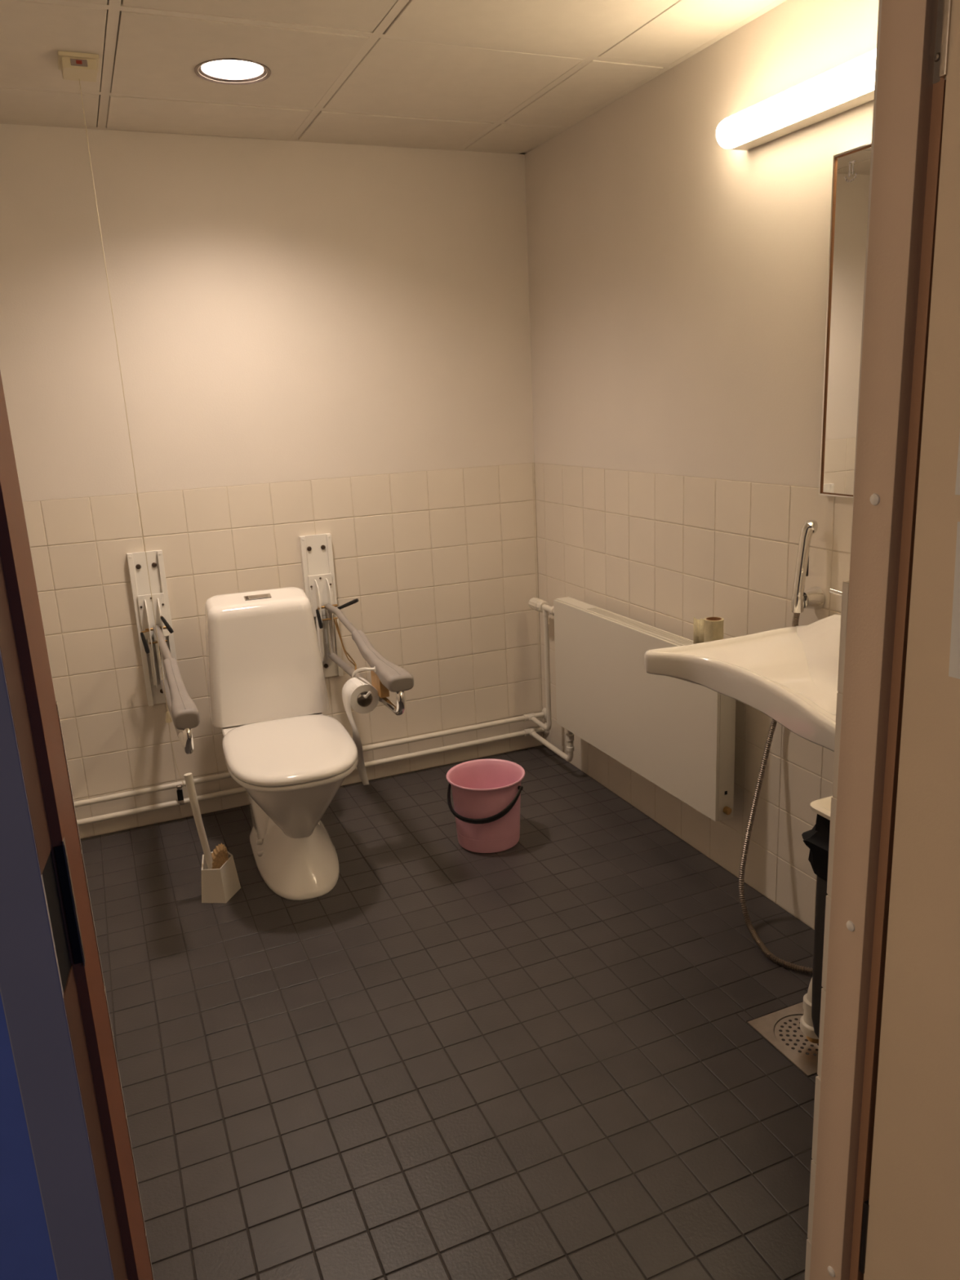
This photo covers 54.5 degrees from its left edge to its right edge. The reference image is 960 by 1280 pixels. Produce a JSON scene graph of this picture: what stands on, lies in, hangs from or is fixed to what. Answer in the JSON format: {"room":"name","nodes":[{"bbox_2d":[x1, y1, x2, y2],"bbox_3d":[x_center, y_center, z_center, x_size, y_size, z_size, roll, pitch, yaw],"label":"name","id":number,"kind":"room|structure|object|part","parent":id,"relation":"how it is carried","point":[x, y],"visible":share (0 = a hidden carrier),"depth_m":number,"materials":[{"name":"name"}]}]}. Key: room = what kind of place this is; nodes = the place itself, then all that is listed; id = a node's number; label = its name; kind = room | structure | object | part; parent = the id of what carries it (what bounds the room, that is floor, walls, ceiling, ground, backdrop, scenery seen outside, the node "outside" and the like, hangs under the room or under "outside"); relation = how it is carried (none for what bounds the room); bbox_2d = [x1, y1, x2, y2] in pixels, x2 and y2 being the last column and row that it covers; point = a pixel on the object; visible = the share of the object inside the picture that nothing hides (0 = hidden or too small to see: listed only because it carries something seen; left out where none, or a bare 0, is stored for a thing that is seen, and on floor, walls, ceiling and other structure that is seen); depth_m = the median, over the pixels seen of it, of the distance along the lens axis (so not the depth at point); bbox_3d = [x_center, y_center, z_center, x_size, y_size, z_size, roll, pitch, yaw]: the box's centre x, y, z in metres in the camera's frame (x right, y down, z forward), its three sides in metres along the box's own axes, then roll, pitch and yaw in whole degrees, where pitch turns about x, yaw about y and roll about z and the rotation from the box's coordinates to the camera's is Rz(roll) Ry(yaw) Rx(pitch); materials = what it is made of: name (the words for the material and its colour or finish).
{"room":"public restroom","nodes":[
{"label":"public restroom","id":0,"kind":"room"},
{"bbox_2d":[0,123,543,839],"bbox_3d":[-0.862,-0.561,3.354,2.500,2.600,0.121,-9,15,-22],"label":"wall","id":1,"kind":"structure","parent":0,"point":[313,338],"depth_m":3.29,"materials":[{"name":"paint"}]},
{"bbox_2d":[126,550,199,754],"bbox_3d":[-0.976,0.049,2.899,0.115,0.545,0.861,-9,15,-22],"label":"support arm","id":2,"kind":"object","parent":1,"relation":"attached to","point":[184,713],"visible":1,"depth_m":3.22,"materials":[{"name":"white metal"}]},
{"bbox_3d":[-1.147,0.010,3.192,0.023,0.076,0.014,-5,14,-7],"label":"lever","id":3,"kind":"part","parent":2,"relation":"part of","materials":[{"name":"black plastic"}]},
{"bbox_3d":[-1.138,0.021,3.232,0.004,0.320,0.055,-9,15,-22],"label":"cheek plate","id":4,"kind":"part","parent":2,"relation":"part of","materials":[{"name":"white metal"}]},
{"bbox_3d":[-1.141,-0.039,3.273,0.115,0.545,0.026,-9,15,-22],"label":"wall rail","id":5,"kind":"part","parent":2,"relation":"part of","materials":[{"name":"white metal"}]},
{"bbox_3d":[-1.115,0.051,3.250,0.026,0.210,0.029,-9,15,-22],"label":"pivot post","id":6,"kind":"part","parent":2,"relation":"part of","materials":[{"name":"silver metal"}]},
{"bbox_3d":[-1.100,0.015,3.248,0.004,0.320,0.055,-9,15,-22],"label":"cheek plate","id":7,"kind":"part","parent":2,"relation":"part of","materials":[{"name":"white metal"}]},
{"bbox_3d":[-1.076,-0.052,3.205,0.039,0.063,0.015,-5,14,-7],"label":"lever","id":8,"kind":"part","parent":2,"relation":"part of","materials":[{"name":"black plastic"}]},
{"bbox_2d":[74,615,551,807],"bbox_3d":[-0.755,0.271,3.401,2.299,0.514,0.222,-9,15,-22],"label":"pipe","id":9,"kind":"object","parent":1,"relation":"attached to","point":[545,713],"visible":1,"depth_m":3.69,"materials":[{"name":"beige metal"}]},
{"bbox_2d":[76,722,573,826],"bbox_3d":[-0.707,0.516,3.374,2.299,0.180,0.412,-9,15,-22],"label":"pipe","id":10,"kind":"object","parent":1,"relation":"attached to","point":[533,731],"visible":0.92,"depth_m":3.67,"materials":[{"name":"beige metal"}]},
{"bbox_2d":[176,783,184,805],"bbox_3d":[-1.100,0.561,3.415,0.020,0.089,0.055,-9,15,-22],"label":"clip","id":11,"kind":"object","parent":10,"relation":"attached to","point":[180,792],"visible":1,"depth_m":3.40,"materials":[{"name":"black plastic"}]},
{"bbox_2d":[298,533,413,715],"bbox_3d":[-0.405,-0.038,3.130,0.168,0.545,0.861,-9,15,-22],"label":"support arm","id":12,"kind":"object","parent":1,"relation":"attached to","point":[316,550],"visible":0.93,"depth_m":3.43,"materials":[{"name":"white metal"}]},
{"bbox_3d":[-0.591,-0.063,3.453,0.004,0.320,0.055,-9,15,-22],"label":"cheek plate","id":13,"kind":"part","parent":12,"relation":"part of","materials":[{"name":"white metal"}]},
{"bbox_3d":[-0.588,-0.077,3.418,0.020,0.071,0.015,2,15,19],"label":"lever","id":14,"kind":"part","parent":12,"relation":"part of","materials":[{"name":"black plastic"}]},
{"bbox_3d":[-0.593,-0.122,3.494,0.115,0.545,0.026,-9,15,-22],"label":"wall rail","id":15,"kind":"part","parent":12,"relation":"part of","materials":[{"name":"white metal"}]},
{"bbox_3d":[-0.559,-0.036,3.474,0.026,0.206,0.029,-9,15,-22],"label":"pivot post","id":16,"kind":"part","parent":12,"relation":"part of","materials":[{"name":"silver metal"}]},
{"bbox_3d":[-0.552,-0.069,3.469,0.004,0.320,0.055,-9,15,-22],"label":"cheek plate","id":17,"kind":"part","parent":12,"relation":"part of","materials":[{"name":"white metal"}]},
{"bbox_3d":[-0.485,0.013,3.342,0.022,0.144,0.294,-9,15,-22],"label":"support rod","id":18,"kind":"part","parent":12,"relation":"part of","materials":[{"name":"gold metal"}]},
{"bbox_3d":[-0.481,0.017,3.345,0.011,0.136,0.294,-8,15,-18],"label":"support rod","id":19,"kind":"part","parent":12,"relation":"part of","materials":[{"name":"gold metal"}]},
{"bbox_3d":[-0.488,-0.130,3.426,0.091,0.046,0.015,1,15,15],"label":"lever","id":20,"kind":"part","parent":12,"relation":"part of","materials":[{"name":"black plastic"}]},
{"bbox_2d":[342,676,378,785],"bbox_3d":[-0.374,0.299,2.993,0.095,0.353,0.097,-9,15,-22],"label":"toilet roll","id":21,"kind":"object","parent":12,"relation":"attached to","point":[353,687],"visible":0.95,"depth_m":2.94,"materials":[{"name":"white paper"}]},
{"bbox_2d":[351,666,389,697],"bbox_3d":[-0.349,0.119,2.957,0.077,0.099,0.158,-9,15,-22],"label":"toilet roll holder","id":22,"kind":"object","parent":12,"relation":"attached to","point":[383,692],"visible":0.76,"depth_m":2.91,"materials":[{"name":"silver wood"}]},
{"bbox_2d":[0,0,786,154],"bbox_3d":[-0.403,-1.445,1.884,2.500,0.164,2.700,-9,15,-22],"label":"ceiling","id":23,"kind":"structure","parent":0,"point":[489,76],"depth_m":2.44,"materials":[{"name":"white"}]},
{"bbox_3d":[-1.384,-1.519,2.628,0.571,0.020,0.318,-9,15,-22],"label":"panel","id":24,"kind":"part","parent":23,"relation":"part of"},
{"bbox_3d":[-1.198,-1.420,2.205,0.571,0.020,0.571,-8,15,-22],"label":"panel","id":25,"kind":"part","parent":23,"relation":"part of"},
{"bbox_3d":[-0.963,-1.292,1.669,0.571,0.020,0.571,-9,16,-22],"label":"panel","id":26,"kind":"part","parent":23,"relation":"part of","materials":[{"name":"white"}]},
{"bbox_2d":[57,50,185,791],"bbox_3d":[-0.960,-0.481,2.584,0.094,2.005,0.122,-9,15,-22],"label":"switch","id":27,"kind":"object","parent":23,"relation":"hanging from","point":[76,66],"visible":1,"depth_m":2.33,"materials":[{"name":"beige plastic"}]},
{"bbox_2d":[75,59,82,64],"bbox_3d":[-0.987,-1.421,2.294,0.014,0.009,0.006,-9,15,-22],"label":"lamp","id":28,"kind":"object","parent":27,"relation":"on","point":[77,61],"depth_m":2.29,"materials":[{"name":"red plastic"}]},
{"bbox_3d":[-0.979,-0.597,2.590,0.004,1.715,0.031,-5,15,-10],"label":"cord","id":29,"kind":"part","parent":27,"relation":"part of","materials":[{"name":"white fabric"}]},
{"bbox_3d":[-0.942,0.232,2.817,0.019,0.033,0.019,-9,15,-22],"label":"pull knob","id":30,"kind":"part","parent":27,"relation":"part of","materials":[{"name":"beige plastic"}]},
{"bbox_3d":[-0.834,-1.601,2.852,0.571,0.020,0.318,-9,15,-22],"label":"panel","id":31,"kind":"part","parent":23,"relation":"part of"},
{"bbox_2d":[194,57,271,84],"bbox_3d":[-0.653,-1.514,2.458,0.198,0.034,0.198,-9,15,-22],"label":"recessed light","id":32,"kind":"object","parent":23,"relation":"in","point":[228,70],"visible":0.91,"depth_m":2.48,"materials":[{"name":"silver metal"}]},
{"bbox_3d":[-0.653,-1.509,2.459,0.160,0.006,0.160,-9,15,-22],"label":"glass","id":33,"kind":"part","parent":32,"relation":"part of","materials":[{"name":"white glass"}]},
{"bbox_3d":[-0.647,-1.503,2.429,0.571,0.020,0.571,-9,16,-22],"label":"panel","id":34,"kind":"part","parent":23,"relation":"part of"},
{"bbox_3d":[-0.410,-1.378,1.891,0.571,0.020,0.571,-9,16,-22],"label":"panel","id":35,"kind":"part","parent":23,"relation":"part of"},
{"bbox_3d":[-0.282,-1.685,3.075,0.571,0.020,0.318,-9,16,-22],"label":"panel","id":36,"kind":"part","parent":23,"relation":"part of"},
{"bbox_3d":[-0.095,-1.588,2.650,0.571,0.020,0.571,-9,15,-22],"label":"panel","id":37,"kind":"part","parent":23,"relation":"part of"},
{"bbox_3d":[0.111,-1.747,3.234,0.226,0.020,0.318,-9,16,-22],"label":"panel","id":38,"kind":"part","parent":23,"relation":"part of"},
{"bbox_3d":[0.140,-1.460,2.115,0.571,0.020,0.571,-9,16,-22],"label":"panel","id":39,"kind":"part","parent":23,"relation":"part of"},
{"bbox_3d":[0.296,-1.647,2.810,0.226,0.020,0.571,-9,15,-22],"label":"panel","id":40,"kind":"part","parent":23,"relation":"part of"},
{"bbox_3d":[0.532,-1.521,2.272,0.226,0.020,0.571,-9,16,-22],"label":"panel","id":41,"kind":"part","parent":23,"relation":"part of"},
{"bbox_2d":[0,0,882,1279],"bbox_3d":[-0.655,0.063,0.676,4.320,2.700,0.127,-9,15,-22],"label":"wall","id":42,"kind":"structure","parent":0,"point":[25,1247],"depth_m":0.83,"materials":[{"name":"paint"}]},
{"bbox_2d":[0,649,114,1279],"bbox_3d":[-0.381,0.242,0.774,0.046,2.120,0.011,-9,15,-22],"label":"door","id":43,"kind":"structure","parent":42,"relation":"attached to","point":[31,988],"depth_m":0.79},
{"bbox_2d":[0,372,153,1279],"bbox_3d":[-0.376,0.227,0.831,0.042,2.120,0.114,-9,15,-22],"label":"trim","id":44,"kind":"structure","parent":42,"relation":"attached to","point":[23,646],"depth_m":0.83,"materials":[{"name":"brown wood"}]},
{"bbox_3d":[-0.366,0.237,0.831,0.008,0.116,0.001,-9,15,-22],"label":"strike plate","id":45,"kind":"part","parent":44,"relation":"part of","materials":[{"name":"black plastic"}]},
{"bbox_2d":[809,0,946,1279],"bbox_3d":[0.547,0.082,1.222,0.130,2.120,0.077,-9,15,-22],"label":"trim","id":46,"kind":"structure","parent":42,"relation":"attached to","point":[909,118],"depth_m":1.16,"materials":[{"name":"brown"}]},
{"bbox_2d":[859,0,959,1279],"bbox_3d":[0.743,0.174,0.803,0.043,2.070,0.936,-10,16,-26],"label":"door","id":47,"kind":"structure","parent":42,"relation":"in","point":[911,1222],"depth_m":1.17,"materials":[{"name":"beige wood"}]},
{"bbox_2d":[948,521,959,679],"bbox_3d":[0.574,-0.034,1.028,0.001,0.182,0.122,-10,16,-26],"label":"paper notice","id":48,"kind":"object","parent":47,"relation":"attached to","point":[954,656],"visible":1,"depth_m":1.08,"materials":[{"name":"white paper"}]},
{"bbox_2d":[955,435,959,494],"bbox_3d":[0.560,-0.264,0.976,0.001,0.230,0.118,-10,16,-26],"label":"paper notice","id":49,"kind":"object","parent":47,"relation":"attached to","point":[957,477],"visible":1,"depth_m":1.05,"materials":[{"name":"white paper"}]},
{"bbox_2d":[80,744,818,1279],"bbox_3d":[-0.287,0.933,2.494,2.500,0.121,2.700,-9,15,-22],"label":"floor","id":50,"kind":"structure","parent":0,"point":[540,1057],"depth_m":2.15,"materials":[{"name":"tile"}]},
{"bbox_2d":[201,850,240,902],"bbox_3d":[-0.811,0.731,2.893,0.125,0.122,0.139,-9,15,-22],"label":"brush holder","id":51,"kind":"object","parent":50,"relation":"on","point":[220,885],"visible":0.86,"depth_m":2.85,"materials":[{"name":"beige plastic"}]},
{"bbox_2d":[183,773,228,869],"bbox_3d":[-0.833,0.568,2.850,0.098,0.357,0.048,-9,15,-22],"label":"toilet brush","id":52,"kind":"object","parent":51,"relation":"in","point":[215,860],"visible":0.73,"depth_m":2.84,"materials":[{"name":"beige plastic"}]},
{"bbox_3d":[-0.850,0.569,2.837,0.057,0.350,0.021,-4,14,-4],"label":"handle","id":53,"kind":"part","parent":52,"relation":"part of","materials":[{"name":"beige plastic"}]},
{"bbox_2d":[204,586,358,900],"bbox_3d":[-0.632,0.320,2.994,0.403,0.852,0.770,-8,15,-19],"label":"toilet","id":54,"kind":"object","parent":50,"relation":"on","point":[268,698],"visible":1,"depth_m":3.06,"materials":[{"name":"white ceramic"}]},
{"bbox_3d":[-0.750,-0.144,3.144,0.088,0.011,0.040,-8,15,-19],"label":"flush plate","id":55,"kind":"part","parent":54,"relation":"part of","materials":[{"name":"silver metal"}]},
{"bbox_3d":[-0.589,0.333,2.893,0.392,0.031,0.550,-8,15,-19],"label":"lid","id":56,"kind":"part","parent":54,"relation":"part of","materials":[{"name":"white plastic"}]},
{"bbox_3d":[-0.588,0.357,2.899,0.390,0.020,0.548,-8,15,-19],"label":"seat","id":57,"kind":"part","parent":54,"relation":"part of","materials":[{"name":"white plastic"}]},
{"bbox_2d":[445,759,524,853],"bbox_3d":[0.024,0.564,3.149,0.266,0.241,0.267,-9,15,-22],"label":"bucket","id":58,"kind":"object","parent":50,"relation":"on","point":[486,793],"visible":1,"depth_m":3.08,"materials":[{"name":"pink plastic"}]},
{"bbox_3d":[-0.008,0.536,3.084,0.267,0.101,0.138,5,16,28],"label":"handle","id":59,"kind":"part","parent":58,"relation":"part of","materials":[{"name":"black plastic"}]},
{"bbox_2d":[746,1001,818,1076],"bbox_3d":[0.764,0.914,2.148,0.204,0.013,0.202,-9,15,-22],"label":"floor drain","id":60,"kind":"object","parent":50,"relation":"in","point":[764,1025],"visible":0.41,"depth_m":2.15,"materials":[{"name":"metal"}]},
{"bbox_2d":[801,795,832,1038],"bbox_3d":[0.762,0.522,1.632,0.306,0.480,0.267,-9,15,-22],"label":"waste bin","id":61,"kind":"object","parent":50,"relation":"on","point":[817,839],"visible":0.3,"depth_m":1.65,"materials":[{"name":"black plastic"}]},
{"bbox_2d":[524,0,879,929],"bbox_3d":[0.760,-0.457,2.639,0.120,2.600,2.720,-9,15,-22],"label":"wall","id":62,"kind":"structure","parent":0,"point":[677,277],"depth_m":2.70,"materials":[{"name":"paint"}]},
{"bbox_2d":[528,596,735,822],"bbox_3d":[0.484,0.153,3.227,0.118,0.491,1.267,-9,15,-22],"label":"radiator","id":63,"kind":"object","parent":62,"relation":"attached to","point":[677,735],"visible":0.81,"depth_m":3.01,"materials":[{"name":"beige metal"}]},
{"bbox_2d":[555,596,693,645],"bbox_3d":[0.501,-0.053,3.046,0.054,0.004,0.987,-9,15,-22],"label":"grille","id":64,"kind":"object","parent":63,"relation":"attached to","point":[568,603],"depth_m":3.07,"materials":[{"name":"white metal"}]},
{"bbox_2d":[693,617,724,644],"bbox_3d":[0.649,-0.012,2.651,0.085,0.100,0.055,1,15,16],"label":"toilet roll","id":65,"kind":"object","parent":63,"relation":"on","point":[708,628],"visible":0.55,"depth_m":2.63,"materials":[{"name":"beige paper"}]},
{"bbox_3d":[0.707,0.286,2.666,0.054,0.491,0.002,-9,15,-22],"label":"panel","id":66,"kind":"part","parent":63,"relation":"part of","materials":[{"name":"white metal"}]},
{"bbox_2d":[644,614,840,751],"bbox_3d":[0.745,0.091,2.082,0.473,0.216,0.672,-9,15,-22],"label":"washbasin","id":67,"kind":"object","parent":62,"relation":"attached to","point":[789,675],"visible":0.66,"depth_m":2.21,"materials":[{"name":"white ceramic"}]},
{"bbox_2d":[800,977,818,1043],"bbox_3d":[0.813,0.541,2.013,0.185,0.737,0.154,-12,17,-33],"label":"drain pipe","id":68,"kind":"object","parent":67,"relation":"attached to","point":[806,1027],"visible":0.12,"depth_m":2.08,"materials":[{"name":"beige plastic"}]},
{"bbox_2d":[829,588,841,595],"bbox_3d":[0.838,-0.049,2.077,0.148,0.101,0.192,-9,15,-22],"label":"faucet","id":69,"kind":"object","parent":67,"relation":"on","point":[831,590],"visible":0.06,"depth_m":2.14,"materials":[{"name":"silver metal"}]},
{"bbox_2d":[737,520,825,973],"bbox_3d":[0.820,0.278,2.328,0.204,1.126,0.464,-9,15,-22],"label":"shower","id":70,"kind":"object","parent":62,"relation":"attached to","point":[814,597],"visible":0.59,"depth_m":2.36,"materials":[{"name":"silver metal"}]},
{"bbox_2d":[715,48,876,150],"bbox_3d":[0.844,-1.162,1.872,0.097,0.072,1.098,-9,15,-22],"label":"wall lamp","id":71,"kind":"object","parent":62,"relation":"attached to","point":[847,86],"visible":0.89,"depth_m":2.08,"materials":[{"name":"white plastic"}]},
{"bbox_3d":[0.865,-1.164,1.878,0.054,0.072,1.073,-9,15,-22],"label":"rail","id":72,"kind":"part","parent":71,"relation":"part of","materials":[{"name":"beige plastic"}]},
{"bbox_2d":[818,142,871,497],"bbox_3d":[0.911,-0.676,1.992,0.020,0.759,0.455,-9,15,-22],"label":"mirror","id":73,"kind":"object","parent":62,"relation":"attached to","point":[851,167],"visible":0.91,"depth_m":2.14,"materials":[{"name":"clear mirror"}]}
]}

